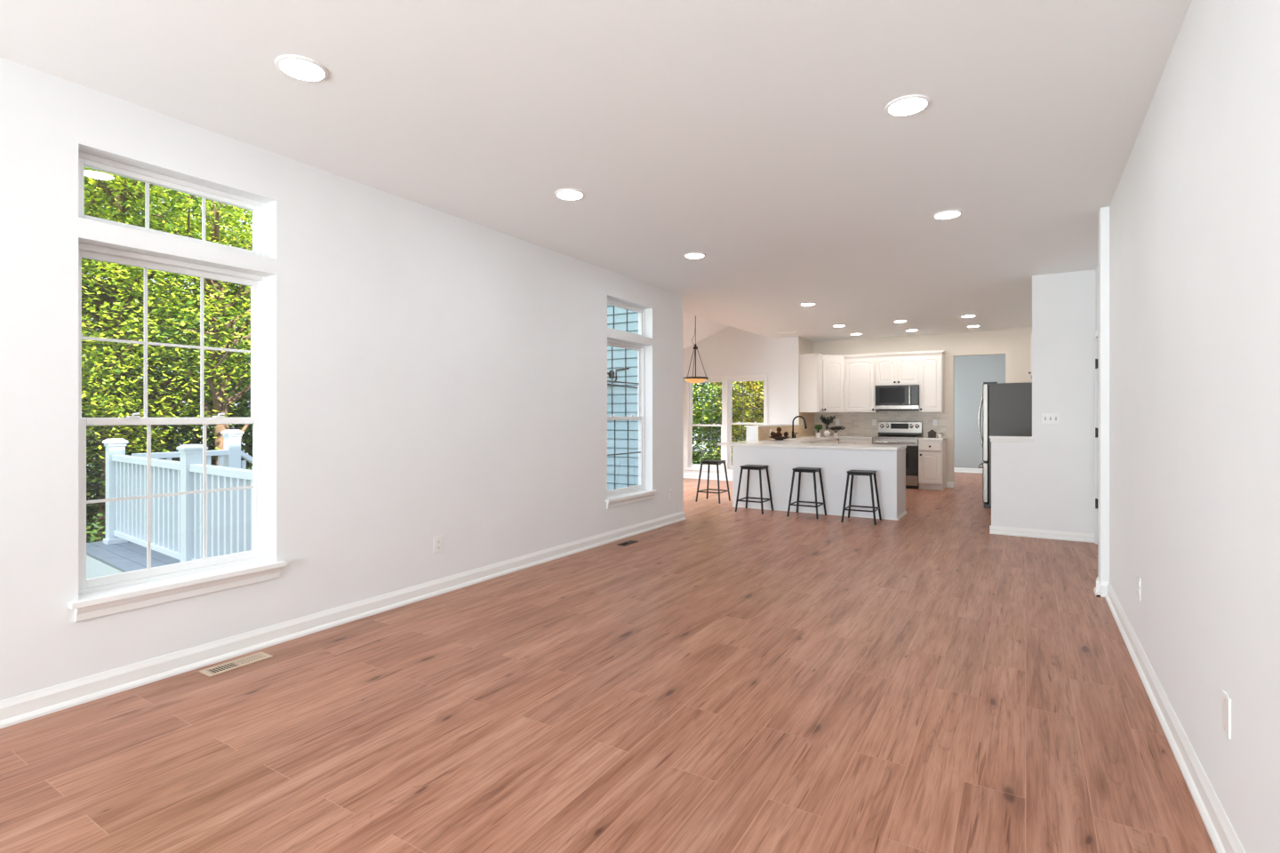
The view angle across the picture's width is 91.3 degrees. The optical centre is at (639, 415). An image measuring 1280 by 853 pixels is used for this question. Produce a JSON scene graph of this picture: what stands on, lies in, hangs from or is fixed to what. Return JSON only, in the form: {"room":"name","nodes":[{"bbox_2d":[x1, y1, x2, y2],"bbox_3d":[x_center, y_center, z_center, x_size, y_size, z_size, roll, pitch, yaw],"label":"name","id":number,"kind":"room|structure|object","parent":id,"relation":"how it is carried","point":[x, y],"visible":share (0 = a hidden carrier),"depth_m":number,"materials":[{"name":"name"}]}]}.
{"room":"empty living room","nodes":[
{"label":"empty living room","id":0,"kind":"room"},
{"bbox_2d":[0,56,683,701],"bbox_3d":[-2.643,-0.099,2.687,0.180,2.740,11.800,0,0,32],"label":"wall","id":1,"kind":"structure","parent":0,"point":[431,372],"depth_m":3.81,"materials":[{"name":"paint"}]},
{"bbox_2d":[78,151,266,256],"bbox_3d":[-2.378,-1.043,3.207,0.075,0.328,0.860,0,0,32],"label":"window","id":2,"kind":"structure","parent":1,"relation":"in","point":[259,209],"depth_m":3.17,"materials":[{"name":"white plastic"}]},
{"bbox_2d":[68,242,287,622],"bbox_3d":[-2.316,0.060,3.169,0.220,1.702,0.930,0,0,32],"label":"window","id":3,"kind":"structure","parent":1,"relation":"in","point":[108,595],"depth_m":3.19,"materials":[{"name":"white plastic"}]},
{"bbox_2d":[0,511,685,728],"bbox_3d":[-2.551,1.218,2.639,0.027,0.105,11.815,0,0,32],"label":"baseboard","id":4,"kind":"structure","parent":1,"relation":"attached to","point":[24,708],"depth_m":3.41,"materials":[{"name":"white paint"}]},
{"bbox_2d":[433,536,441,553],"bbox_3d":[-1.440,0.919,4.459,0.009,0.116,0.072,0,0,32],"label":"wall outlet","id":5,"kind":"object","parent":1,"relation":"attached to","point":[437,540],"visible":1,"depth_m":4.45,"materials":[{"name":"white plastic"}]},
{"bbox_2d":[607,298,644,336],"bbox_3d":[-0.212,-1.040,6.721,0.075,0.342,0.895,0,0,32],"label":"window","id":6,"kind":"structure","parent":1,"relation":"in","point":[641,311],"depth_m":6.86,"materials":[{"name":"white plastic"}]},
{"bbox_2d":[605,339,657,509],"bbox_3d":[-0.150,0.070,6.683,0.220,1.722,0.965,0,0,32],"label":"window","id":7,"kind":"structure","parent":1,"relation":"in","point":[619,497],"depth_m":6.87,"materials":[{"name":"white plastic"}]},
{"bbox_2d":[669,488,672,499],"bbox_3d":[0.366,0.921,7.387,0.009,0.116,0.072,0,0,32],"label":"wall outlet","id":8,"kind":"object","parent":1,"relation":"attached to","point":[670,490],"visible":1,"depth_m":7.38,"materials":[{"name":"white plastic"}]},
{"bbox_2d":[0,0,1191,341],"bbox_3d":[2.030,-1.594,5.122,6.320,0.250,21.150,0,0,32],"label":"ceiling","id":9,"kind":"structure","parent":0,"point":[756,138],"depth_m":3.06,"materials":[{"name":"white paint"}]},
{"bbox_2d":[275,54,328,81],"bbox_3d":[-1.426,-1.462,2.641,0.200,0.014,0.200,0,0,32],"label":"recessed light","id":10,"kind":"object","parent":9,"relation":"in","point":[300,68],"visible":1,"depth_m":2.62,"materials":[{"name":"white paint"}]},
{"bbox_2d":[280,58,324,79],"bbox_3d":[-1.426,-1.462,2.641,0.166,0.013,0.166,0,0,32],"label":"diffuser","id":11,"kind":"object","parent":10,"relation":"attached to","point":[298,68],"depth_m":2.63,"materials":[{"name":"white plastic"}]},
{"bbox_2d":[554,188,584,199],"bbox_3d":[-0.466,-1.462,4.141,0.200,0.014,0.200,0,0,32],"label":"recessed light","id":12,"kind":"object","parent":9,"relation":"in","point":[566,194],"visible":1,"depth_m":4.11,"materials":[{"name":"white plastic"}]},
{"bbox_2d":[557,191,582,199],"bbox_3d":[-0.466,-1.462,4.141,0.166,0.013,0.166,0,0,32],"label":"diffuser","id":13,"kind":"object","parent":12,"relation":"attached to","point":[563,195],"depth_m":4.12,"materials":[{"name":"white plastic"}]},
{"bbox_2d":[683,252,705,258],"bbox_3d":[0.500,-1.462,5.718,0.200,0.014,0.200,0,0,32],"label":"recessed light","id":14,"kind":"object","parent":9,"relation":"in","point":[692,255],"visible":1,"depth_m":5.68,"materials":[{"name":"white plastic"}]},
{"bbox_2d":[685,254,703,258],"bbox_3d":[0.500,-1.462,5.718,0.166,0.013,0.166,0,0,32],"label":"diffuser","id":15,"kind":"object","parent":14,"relation":"attached to","point":[690,256],"depth_m":5.70,"materials":[{"name":"white plastic"}]},
{"bbox_2d":[776,331,798,334],"bbox_3d":[2.594,-1.463,10.971,0.340,0.012,0.120,0,0,32],"label":"ceiling vent","id":16,"kind":"object","parent":9,"relation":"in","point":[785,332],"visible":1,"depth_m":10.96,"materials":[{"name":"beige metal"}]},
{"bbox_2d":[800,302,815,305],"bbox_3d":[2.204,-1.462,8.204,0.200,0.014,0.200,0,0,32],"label":"recessed light","id":17,"kind":"object","parent":9,"relation":"in","point":[809,303],"visible":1,"depth_m":8.17,"materials":[{"name":"white paint"}]},
{"bbox_2d":[832,324,845,327],"bbox_3d":[3.236,-1.462,10.164,0.200,0.014,0.200,0,0,32],"label":"recessed light","id":18,"kind":"object","parent":9,"relation":"in","point":[837,325],"visible":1,"depth_m":10.11,"materials":[{"name":"white"}]},
{"bbox_2d":[893,320,906,322],"bbox_3d":[4.027,-1.462,9.676,0.200,0.014,0.200,0,0,32],"label":"recessed light","id":19,"kind":"object","parent":9,"relation":"in","point":[897,321],"visible":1,"depth_m":9.63,"materials":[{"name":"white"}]},
{"bbox_2d":[884,94,930,116],"bbox_3d":[1.265,-1.462,2.956,0.200,0.014,0.200,0,0,32],"label":"recessed light","id":20,"kind":"object","parent":9,"relation":"in","point":[908,105],"visible":1,"depth_m":2.93,"materials":[{"name":"white plastic"}]},
{"bbox_2d":[888,97,927,114],"bbox_3d":[1.265,-1.462,2.956,0.166,0.013,0.166,0,0,32],"label":"diffuser","id":21,"kind":"object","parent":20,"relation":"attached to","point":[900,106],"depth_m":2.94,"materials":[{"name":"white plastic"}]},
{"bbox_2d":[932,209,962,219],"bbox_3d":[2.237,-1.462,4.553,0.200,0.014,0.200,0,0,32],"label":"recessed light","id":22,"kind":"object","parent":9,"relation":"in","point":[949,213],"visible":1,"depth_m":4.52,"materials":[{"name":"white plastic"}]},
{"bbox_2d":[935,211,959,218],"bbox_3d":[2.237,-1.462,4.553,0.166,0.013,0.166,0,0,32],"label":"diffuser","id":23,"kind":"object","parent":22,"relation":"attached to","point":[940,214],"depth_m":4.53,"materials":[{"name":"white plastic"}]},
{"bbox_2d":[960,314,975,317],"bbox_3d":[4.822,-1.462,9.186,0.200,0.014,0.200,0,0,32],"label":"recessed light","id":24,"kind":"object","parent":9,"relation":"in","point":[967,316],"visible":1,"depth_m":9.13,"materials":[{"name":"white"}]},
{"bbox_2d":[0,463,1216,852],"bbox_3d":[0.911,1.331,5.812,8.950,0.120,21.150,0,0,32],"label":"floor","id":25,"kind":"structure","parent":0,"point":[721,679],"depth_m":2.60,"materials":[{"name":"brown wood"}]},
{"bbox_2d":[198,652,272,677],"bbox_3d":[-2.061,1.268,3.197,0.115,0.006,0.300,0,0,32],"label":"floor vent","id":26,"kind":"object","parent":25,"relation":"in","point":[210,672],"visible":1,"depth_m":3.18,"materials":[{"name":"beige metal"}]},
{"bbox_2d":[617,540,638,545],"bbox_3d":[-0.120,1.268,6.236,0.090,0.006,0.250,0,0,32],"label":"floor vent","id":27,"kind":"object","parent":25,"relation":"in","point":[629,542],"visible":1,"depth_m":6.21,"materials":[{"name":"brown metal"}]},
{"bbox_2d":[695,459,730,503],"bbox_3d":[1.090,0.969,9.314,0.401,0.605,0.401,0,0,32],"label":"bar stool","id":28,"kind":"object","parent":25,"relation":"on","point":[708,461],"visible":1,"depth_m":9.26,"materials":[{"name":"black metal"}]},
{"bbox_2d":[735,464,773,514],"bbox_3d":[1.524,0.969,8.341,0.401,0.605,0.401,0,0,32],"label":"bar stool","id":29,"kind":"object","parent":25,"relation":"on","point":[748,468],"visible":1,"depth_m":8.29,"materials":[{"name":"black metal"}]},
{"bbox_2d":[786,467,826,519],"bbox_3d":[2.122,0.969,7.949,0.401,0.605,0.401,0,0,32],"label":"bar stool","id":30,"kind":"object","parent":25,"relation":"on","point":[813,470],"visible":1,"depth_m":7.89,"materials":[{"name":"black metal"}]},
{"bbox_2d":[732,446,907,520],"bbox_3d":[2.386,0.846,8.448,2.177,0.850,0.672,0,0,32],"label":"base cabinet","id":31,"kind":"object","parent":25,"relation":"on","point":[890,466],"visible":0.89,"depth_m":8.08,"materials":[{"name":"white paint"}]},
{"bbox_2d":[717,435,906,450],"bbox_3d":[3.218,0.402,10.007,2.375,0.032,4.245,0,0,32],"label":"countertop","id":32,"kind":"structure","parent":31,"relation":"on","point":[801,442],"depth_m":8.62,"materials":[{"name":"stone"}]},
{"bbox_2d":[768,436,790,440],"bbox_3d":[2.214,0.358,9.936,0.330,0.055,0.330,0,0,32],"label":"serving plate","id":33,"kind":"object","parent":32,"relation":"on","point":[781,438],"visible":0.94,"depth_m":9.86,"materials":[{"name":"brown wood"}]},
{"bbox_2d":[791,416,807,438],"bbox_3d":[2.736,0.192,10.768,0.275,0.388,0.096,0,0,32],"label":"faucet","id":34,"kind":"object","parent":32,"relation":"on","point":[795,418],"visible":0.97,"depth_m":10.81,"materials":[{"name":"black metal"}]},
{"bbox_2d":[814,424,822,438],"bbox_3d":[3.171,0.268,11.092,0.141,0.235,0.209,0,0,3],"label":"potted plant","id":35,"kind":"object","parent":32,"relation":"on","point":[818,428],"visible":1,"depth_m":11.05,"materials":[{"name":"green plant"}]},
{"bbox_2d":[819,415,836,437],"bbox_3d":[3.454,0.180,11.488,0.244,0.411,0.290,0,0,-34],"label":"potted plant","id":36,"kind":"object","parent":32,"relation":"on","point":[827,434],"visible":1,"depth_m":11.44,"materials":[{"name":"green plant"}]},
{"bbox_2d":[827,425,845,438],"bbox_3d":[3.479,0.280,11.058,0.327,0.213,0.273,0,0,32],"label":"potted plant","id":37,"kind":"object","parent":32,"relation":"on","point":[837,428],"visible":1,"depth_m":11.05,"materials":[{"name":"green plant"}]},
{"bbox_2d":[808,439,838,443],"bbox_3d":[2.635,0.846,10.423,0.655,0.850,2.910,0,0,32],"label":"base cabinet","id":38,"kind":"object","parent":25,"relation":"on","point":[833,441],"visible":0.07,"depth_m":10.90,"materials":[{"name":"white paint"}]},
{"bbox_2d":[839,439,872,444],"bbox_3d":[4.054,0.846,11.596,0.590,0.850,0.636,0,0,32],"label":"base cabinet","id":39,"kind":"object","parent":25,"relation":"on","point":[841,441],"visible":0.16,"depth_m":11.35,"materials":[{"name":"white paint"}]},
{"bbox_2d":[840,470,881,525],"bbox_3d":[2.675,0.969,7.549,0.401,0.605,0.401,0,0,30],"label":"bar stool","id":40,"kind":"object","parent":25,"relation":"on","point":[869,473],"visible":1,"depth_m":7.49,"materials":[{"name":"black metal"}]},
{"bbox_2d":[872,421,922,488],"bbox_3d":[4.627,0.686,11.233,0.754,1.170,0.646,0,0,32],"label":"stove","id":41,"kind":"object","parent":25,"relation":"on","point":[890,433],"visible":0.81,"depth_m":11.06,"materials":[{"name":"silver metal"}]},
{"bbox_2d":[872,435,921,439],"bbox_3d":[4.616,0.383,11.216,0.754,0.027,0.520,0,0,32],"label":"cooktop","id":42,"kind":"object","parent":41,"relation":"in","point":[879,436],"depth_m":11.08,"materials":[{"name":"black glass"}]},
{"bbox_2d":[918,440,945,490],"bbox_3d":[5.113,0.846,10.943,0.375,0.850,0.636,0,0,32],"label":"base cabinet","id":43,"kind":"object","parent":25,"relation":"on","point":[932,454],"visible":0.98,"depth_m":10.71,"materials":[{"name":"white paint"}]},
{"bbox_2d":[918,437,946,440],"bbox_3d":[5.129,0.402,10.956,0.388,0.032,0.625,0,0,32],"label":"countertop","id":44,"kind":"structure","parent":43,"relation":"on","point":[921,438],"depth_m":10.70,"materials":[{"name":"stone"}]},
{"bbox_2d":[928,429,935,438],"bbox_3d":[5.131,0.314,10.990,0.154,0.144,0.044,0,0,32],"label":"house ornament","id":45,"kind":"object","parent":44,"relation":"on","point":[932,434],"visible":1,"depth_m":10.97,"materials":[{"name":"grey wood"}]},
{"bbox_2d":[937,432,943,438],"bbox_3d":[5.236,0.344,10.893,0.088,0.084,0.088,0,0,32],"label":"cup","id":46,"kind":"object","parent":44,"relation":"on","point":[940,436],"visible":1,"depth_m":10.86,"materials":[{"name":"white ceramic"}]},
{"bbox_2d":[977,382,1031,508],"bbox_3d":[5.297,0.402,8.811,0.931,1.738,0.900,0,0,32],"label":"refrigerator","id":47,"kind":"object","parent":25,"relation":"on","point":[1006,407],"visible":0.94,"depth_m":8.53,"materials":[{"name":"metal"}]},
{"bbox_2d":[683,312,728,349],"bbox_3d":[0.173,-1.649,10.513,2.500,1.087,4.680,0,0,32],"label":"ceiling","id":48,"kind":"structure","parent":0,"point":[705,328],"depth_m":11.87,"materials":[{"name":"white paint"}]},
{"bbox_2d":[683,315,708,384],"bbox_3d":[0.943,-1.180,10.638,0.444,1.291,0.444,0,0,32],"label":"pendant lamp","id":49,"kind":"object","parent":48,"relation":"hanging from","point":[695,380],"visible":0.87,"depth_m":10.57,"materials":[{"name":"brown metal"}]},
{"bbox_2d":[683,326,798,475],"bbox_3d":[1.673,-0.529,12.402,3.030,3.600,0.150,0,0,32],"label":"wall","id":50,"kind":"structure","parent":0,"point":[731,351],"depth_m":11.98,"materials":[{"name":"paint"}]},
{"bbox_2d":[685,376,724,471],"bbox_3d":[1.330,0.161,12.590,0.880,1.890,0.141,0,0,32],"label":"window","id":51,"kind":"structure","parent":50,"relation":"in","point":[692,467],"depth_m":12.65,"materials":[{"name":"white plastic"}]},
{"bbox_2d":[683,472,732,480],"bbox_3d":[1.626,1.218,12.327,3.030,0.105,0.027,0,0,32],"label":"baseboard","id":52,"kind":"structure","parent":50,"relation":"attached to","point":[722,477],"depth_m":12.51,"materials":[{"name":"white paint"}]},
{"bbox_2d":[724,374,767,472],"bbox_3d":[2.071,0.161,12.133,0.880,1.890,0.141,0,0,32],"label":"window","id":53,"kind":"structure","parent":50,"relation":"in","point":[743,378],"depth_m":12.28,"materials":[{"name":"white plastic"}]},
{"bbox_2d":[744,336,813,440],"bbox_3d":[2.585,-0.099,11.176,0.230,2.740,3.180,0,0,32],"label":"wall","id":54,"kind":"structure","parent":0,"point":[805,346],"depth_m":11.55,"materials":[{"name":"beige paint"}]},
{"bbox_2d":[757,412,814,440],"bbox_3d":[2.639,0.161,11.071,0.012,0.450,3.018,0,0,32],"label":"tile backsplash","id":55,"kind":"structure","parent":54,"relation":"attached to","point":[763,433],"depth_m":11.52,"materials":[{"name":"beige tile"}]},
{"bbox_2d":[799,353,823,412],"bbox_3d":[3.189,-0.602,11.617,0.375,1.075,0.305,0,0,32],"label":"upper cabinet","id":56,"kind":"object","parent":54,"relation":"attached to","point":[811,364],"visible":1,"depth_m":11.51,"materials":[{"name":"white paint"}]},
{"bbox_2d":[813,329,1008,487],"bbox_3d":[5.858,-0.099,10.950,5.620,2.740,0.130,0,0,32],"label":"wall","id":57,"kind":"structure","parent":0,"point":[985,342],"depth_m":11.12,"materials":[{"name":"beige paint"}]},
{"bbox_2d":[821,354,844,412],"bbox_3d":[3.551,-0.602,11.920,0.675,1.075,0.640,0,0,32],"label":"upper cabinet","id":58,"kind":"object","parent":57,"relation":"attached to","point":[833,365],"visible":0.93,"depth_m":11.69,"materials":[{"name":"white paint"}]},
{"bbox_2d":[843,353,879,412],"bbox_3d":[4.145,-0.602,11.706,0.560,1.075,0.380,0,0,32],"label":"upper cabinet","id":59,"kind":"object","parent":57,"relation":"attached to","point":[860,370],"visible":0.91,"depth_m":11.57,"materials":[{"name":"white paint"}]},
{"bbox_2d":[814,410,946,437],"bbox_3d":[4.447,0.146,11.736,2.368,0.480,0.011,0,0,32],"label":"tile backsplash","id":60,"kind":"structure","parent":57,"relation":"attached to","point":[856,424],"depth_m":11.78,"materials":[{"name":"beige tile"}]},
{"bbox_2d":[872,419,876,425],"bbox_3d":[4.402,0.121,11.752,0.072,0.116,0.009,0,0,32],"label":"wall outlet","id":61,"kind":"object","parent":60,"relation":"attached to","point":[874,421],"visible":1,"depth_m":11.75,"materials":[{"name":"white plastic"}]},
{"bbox_2d":[932,419,936,425],"bbox_3d":[5.288,0.121,11.206,0.072,0.116,0.009,0,0,32],"label":"wall outlet","id":62,"kind":"object","parent":60,"relation":"attached to","point":[934,421],"visible":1,"depth_m":11.21,"materials":[{"name":"white plastic"}]},
{"bbox_2d":[875,351,919,385],"bbox_3d":[4.697,-0.847,11.366,0.735,0.585,0.380,0,0,32],"label":"upper cabinet","id":63,"kind":"object","parent":57,"relation":"attached to","point":[900,368],"visible":0.91,"depth_m":11.23,"materials":[{"name":"white paint"}]},
{"bbox_2d":[875,384,919,410],"bbox_3d":[4.681,-0.325,11.338,0.728,0.453,0.435,0,0,32],"label":"microwave","id":64,"kind":"object","parent":63,"relation":"attached to","point":[893,397],"visible":0.96,"depth_m":11.18,"materials":[{"name":"silver metal"}]},
{"bbox_2d":[919,350,945,412],"bbox_3d":[5.177,-0.602,11.070,0.395,1.075,0.380,0,0,32],"label":"upper cabinet","id":65,"kind":"object","parent":57,"relation":"attached to","point":[931,363],"visible":1,"depth_m":10.94,"materials":[{"name":"white paint"}]},
{"bbox_2d":[946,481,953,487],"bbox_3d":[5.500,1.218,11.078,0.115,0.105,0.027,0,0,32],"label":"baseboard","id":66,"kind":"structure","parent":57,"relation":"attached to","point":[949,484],"depth_m":11.08,"materials":[{"name":"white paint"}]},
{"bbox_2d":[954,353,1005,468],"bbox_3d":[8.071,-0.099,13.615,4.650,2.740,0.150,0,0,32],"label":"wall","id":67,"kind":"structure","parent":0,"point":[971,372],"depth_m":13.95,"materials":[{"name":"grey paint"}]},
{"bbox_2d":[954,467,982,473],"bbox_3d":[7.961,1.218,13.579,4.500,0.105,0.027,0,0,32],"label":"baseboard","id":68,"kind":"structure","parent":67,"relation":"attached to","point":[956,469],"depth_m":13.96,"materials":[{"name":"white paint"}]},
{"bbox_2d":[1008,326,1031,383],"bbox_3d":[6.571,-0.099,10.310,0.835,2.740,0.210,0,0,32],"label":"wall","id":69,"kind":"structure","parent":0,"point":[1020,338],"depth_m":10.36,"materials":[{"name":"beige paint"}]},
{"bbox_2d":[989,269,1095,543],"bbox_3d":[4.270,-0.099,6.530,1.085,2.740,0.172,0,0,32],"label":"wall","id":70,"kind":"structure","parent":0,"point":[1044,480],"depth_m":6.45,"materials":[{"name":"paint"}]},
{"bbox_2d":[1040,413,1060,423],"bbox_3d":[4.245,0.028,6.465,0.165,0.116,0.018,0,0,32],"label":"light switch","id":71,"kind":"object","parent":70,"relation":"attached to","point":[1045,418],"visible":1,"depth_m":6.46,"materials":[{"name":"white plastic"}]},
{"bbox_2d":[1096,264,1098,544],"bbox_3d":[4.075,-0.099,5.323,0.150,2.740,2.140,0,0,32],"label":"wall","id":72,"kind":"structure","parent":0,"point":[1097,268],"depth_m":6.18,"materials":[{"name":"paint"}]},
{"bbox_2d":[1094,328,1098,543],"bbox_3d":[4.327,0.221,5.832,0.074,2.100,0.930,0,0,32],"label":"door","id":73,"kind":"structure","parent":72,"relation":"in","point":[1096,334],"depth_m":6.19,"materials":[{"name":"white paint"}]},
{"bbox_2d":[1109,0,1279,852],"bbox_3d":[0.602,-0.099,-0.101,0.130,2.740,10.460,0,0,32],"label":"wall","id":74,"kind":"structure","parent":0,"point":[1195,205],"depth_m":2.00,"materials":[{"name":"paint"}]},
{"bbox_2d":[1096,580,1109,597],"bbox_3d":[3.252,1.218,4.394,0.076,0.105,0.027,0,0,32],"label":"baseboard","id":75,"kind":"structure","parent":74,"relation":"attached to","point":[1104,585],"depth_m":4.39,"materials":[{"name":"white paint"}]},
{"bbox_2d":[1098,207,1109,582],"bbox_3d":[3.412,-0.099,4.393,0.302,2.740,0.140,0,0,32],"label":"trim","id":76,"kind":"structure","parent":74,"relation":"attached to","point":[1104,212],"depth_m":4.40,"materials":[{"name":"paint"}]},
{"bbox_2d":[1137,576,1141,601],"bbox_3d":[2.563,0.886,3.213,0.009,0.116,0.072,0,0,32],"label":"wall outlet","id":77,"kind":"object","parent":74,"relation":"attached to","point":[1139,578],"visible":1,"depth_m":3.19,"materials":[{"name":"white plastic"}]},
{"bbox_2d":[1093,576,1245,852],"bbox_3d":[0.549,1.218,0.014,0.079,0.105,10.600,0,0,32],"label":"baseboard","id":78,"kind":"structure","parent":74,"relation":"attached to","point":[1224,839],"depth_m":2.29,"materials":[{"name":"white paint"}]},
{"bbox_2d":[1222,689,1231,739],"bbox_3d":[1.703,0.866,1.817,0.008,0.116,0.072,0,0,32],"label":"cover plate","id":79,"kind":"object","parent":74,"relation":"attached to","point":[1226,700],"visible":1,"depth_m":1.81,"materials":[{"name":"white plastic"}]},
{"bbox_3d":[5.690,-0.099,8.228,0.150,2.740,4.260,0,0,32],"label":"wall","id":80,"kind":"structure","parent":0,"visible":0},
{"bbox_2d":[1028,332,1031,378],"bbox_3d":[5.601,-0.829,8.623,0.414,0.600,0.900,0,0,32],"label":"upper cabinet","id":81,"kind":"object","parent":80,"relation":"attached to","point":[1031,332],"visible":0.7,"depth_m":8.34,"materials":[{"name":"white paint"}]},
{"label":"outside","id":82,"kind":"structure","parent":0,"visible":0},
{"bbox_2d":[89,451,732,537],"bbox_3d":[0.992,3.021,11.136,70.000,0.300,70.000,0,0,32],"label":"ground","id":83,"kind":"structure","parent":82,"point":[694,452],"depth_m":43.43,"materials":[{"name":"green plant"}]},
{"bbox_2d":[81,403,129,543],"bbox_3d":[-7.606,1.127,7.025,3.656,4.009,3.498,0,0,-19],"label":"tree","id":84,"kind":"object","parent":83,"relation":"on","point":[99,526],"visible":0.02,"depth_m":7.74,"materials":[{"name":"green plant"}]},
{"bbox_2d":[86,541,180,578],"bbox_3d":[-2.819,2.086,6.798,4.414,1.570,4.646,0,0,32],"label":"deck","id":85,"kind":"object","parent":83,"relation":"on","point":[102,559],"depth_m":5.77,"materials":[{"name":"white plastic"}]},
{"bbox_2d":[102,439,252,562],"bbox_3d":[-3.775,0.768,5.224,4.136,1.065,0.174,0,0,36],"label":"deck railing","id":86,"kind":"object","parent":85,"relation":"on","point":[176,521],"visible":0.66,"depth_m":5.17,"materials":[{"name":"white plastic"}]},
{"bbox_2d":[131,430,252,470],"bbox_3d":[-4.319,1.565,8.105,0.172,2.798,3.706,0,0,32],"label":"deck railing","id":87,"kind":"object","parent":85,"relation":"attached to","point":[232,452],"visible":0.19,"depth_m":7.28,"materials":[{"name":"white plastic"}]},
{"bbox_2d":[81,167,252,542],"bbox_3d":[-6.973,-1.093,8.580,5.076,8.141,5.054,0,0,-45],"label":"tree","id":88,"kind":"object","parent":83,"relation":"on","point":[114,375],"visible":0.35,"depth_m":8.08,"materials":[{"name":"green plant"}]},
{"bbox_2d":[81,171,252,543],"bbox_3d":[-10.547,-1.246,11.007,9.222,10.393,7.457,0,0,-38],"label":"tree","id":89,"kind":"object","parent":83,"relation":"on","point":[87,189],"visible":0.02,"depth_m":11.15,"materials":[{"name":"green plant"}]},
{"bbox_2d":[83,200,252,469],"bbox_3d":[-6.384,-0.405,10.827,5.652,6.780,5.215,0,0,2],"label":"tree","id":90,"kind":"object","parent":83,"relation":"on","point":[236,414],"visible":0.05,"depth_m":9.73,"materials":[{"name":"green plant"}]},
{"bbox_2d":[84,176,252,466],"bbox_3d":[-5.616,-0.257,8.375,3.558,6.470,3.267,0,0,32],"label":"tree","id":91,"kind":"object","parent":83,"relation":"on","point":[218,405],"visible":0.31,"depth_m":8.32,"materials":[{"name":"green plant"}]},
{"bbox_2d":[86,374,252,543],"bbox_3d":[-7.434,1.065,10.466,3.571,3.839,4.660,0,0,35],"label":"tree","id":92,"kind":"object","parent":83,"relation":"on","point":[93,484],"visible":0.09,"depth_m":9.78,"materials":[{"name":"green plant"}]},
{"bbox_2d":[173,220,248,445],"bbox_3d":[-7.324,-0.917,15.449,6.602,9.288,7.741,0,0,34],"label":"tree","id":93,"kind":"object","parent":83,"relation":"on","point":[223,220],"visible":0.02,"depth_m":13.21,"materials":[{"name":"yellow green leaf"},{"name":"bark"}]},
{"bbox_2d":[692,382,760,464],"bbox_3d":[1.010,-0.355,19.723,5.028,6.671,5.553,0,0,-21],"label":"tree","id":94,"kind":"object","parent":83,"relation":"on","point":[694,400],"visible":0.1,"depth_m":19.07,"materials":[{"name":"green plant"}]},
{"bbox_2d":[692,381,763,463],"bbox_3d":[3.887,-0.267,19.459,5.023,6.500,5.253,0,0,-16],"label":"tree","id":95,"kind":"object","parent":83,"relation":"on","point":[749,420],"visible":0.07,"depth_m":19.16,"materials":[{"name":"green plant"}]},
{"bbox_2d":[692,381,763,464],"bbox_3d":[4.550,-0.669,24.769,10.840,8.506,6.617,0,0,38],"label":"tree","id":96,"kind":"object","parent":83,"relation":"on","point":[740,387],"visible":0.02,"depth_m":24.78,"materials":[{"name":"green plant"}]},
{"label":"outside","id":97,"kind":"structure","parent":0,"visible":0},
{"bbox_2d":[607,304,638,490],"bbox_3d":[-0.989,-0.220,8.399,3.000,4.181,0.060,0,0,32],"label":"wall","id":98,"kind":"structure","parent":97,"point":[620,314],"depth_m":7.90,"materials":[{"name":"plastic"}]},
{"bbox_2d":[607,370,615,378],"bbox_3d":[-0.431,-0.476,7.946,0.240,0.215,0.116,0,0,-36],"label":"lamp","id":99,"kind":"object","parent":98,"relation":"attached to","point":[609,373],"visible":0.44,"depth_m":7.97,"materials":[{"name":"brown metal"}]},
{"bbox_2d":[612,368,628,383],"bbox_3d":[-0.249,-0.509,7.907,0.244,0.189,0.020,0,0,32],"label":"conduit","id":100,"kind":"object","parent":98,"relation":"attached to","point":[627,368],"visible":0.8,"depth_m":7.93,"materials":[{"name":"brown metal"}]},
{"bbox_2d":[607,384,637,388],"bbox_3d":[-0.244,-0.379,7.893,0.502,0.075,0.015,0,0,32],"label":"cable","id":101,"kind":"object","parent":98,"relation":"attached to","point":[607,384],"visible":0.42,"depth_m":7.87,"materials":[{"name":"brown metal"}]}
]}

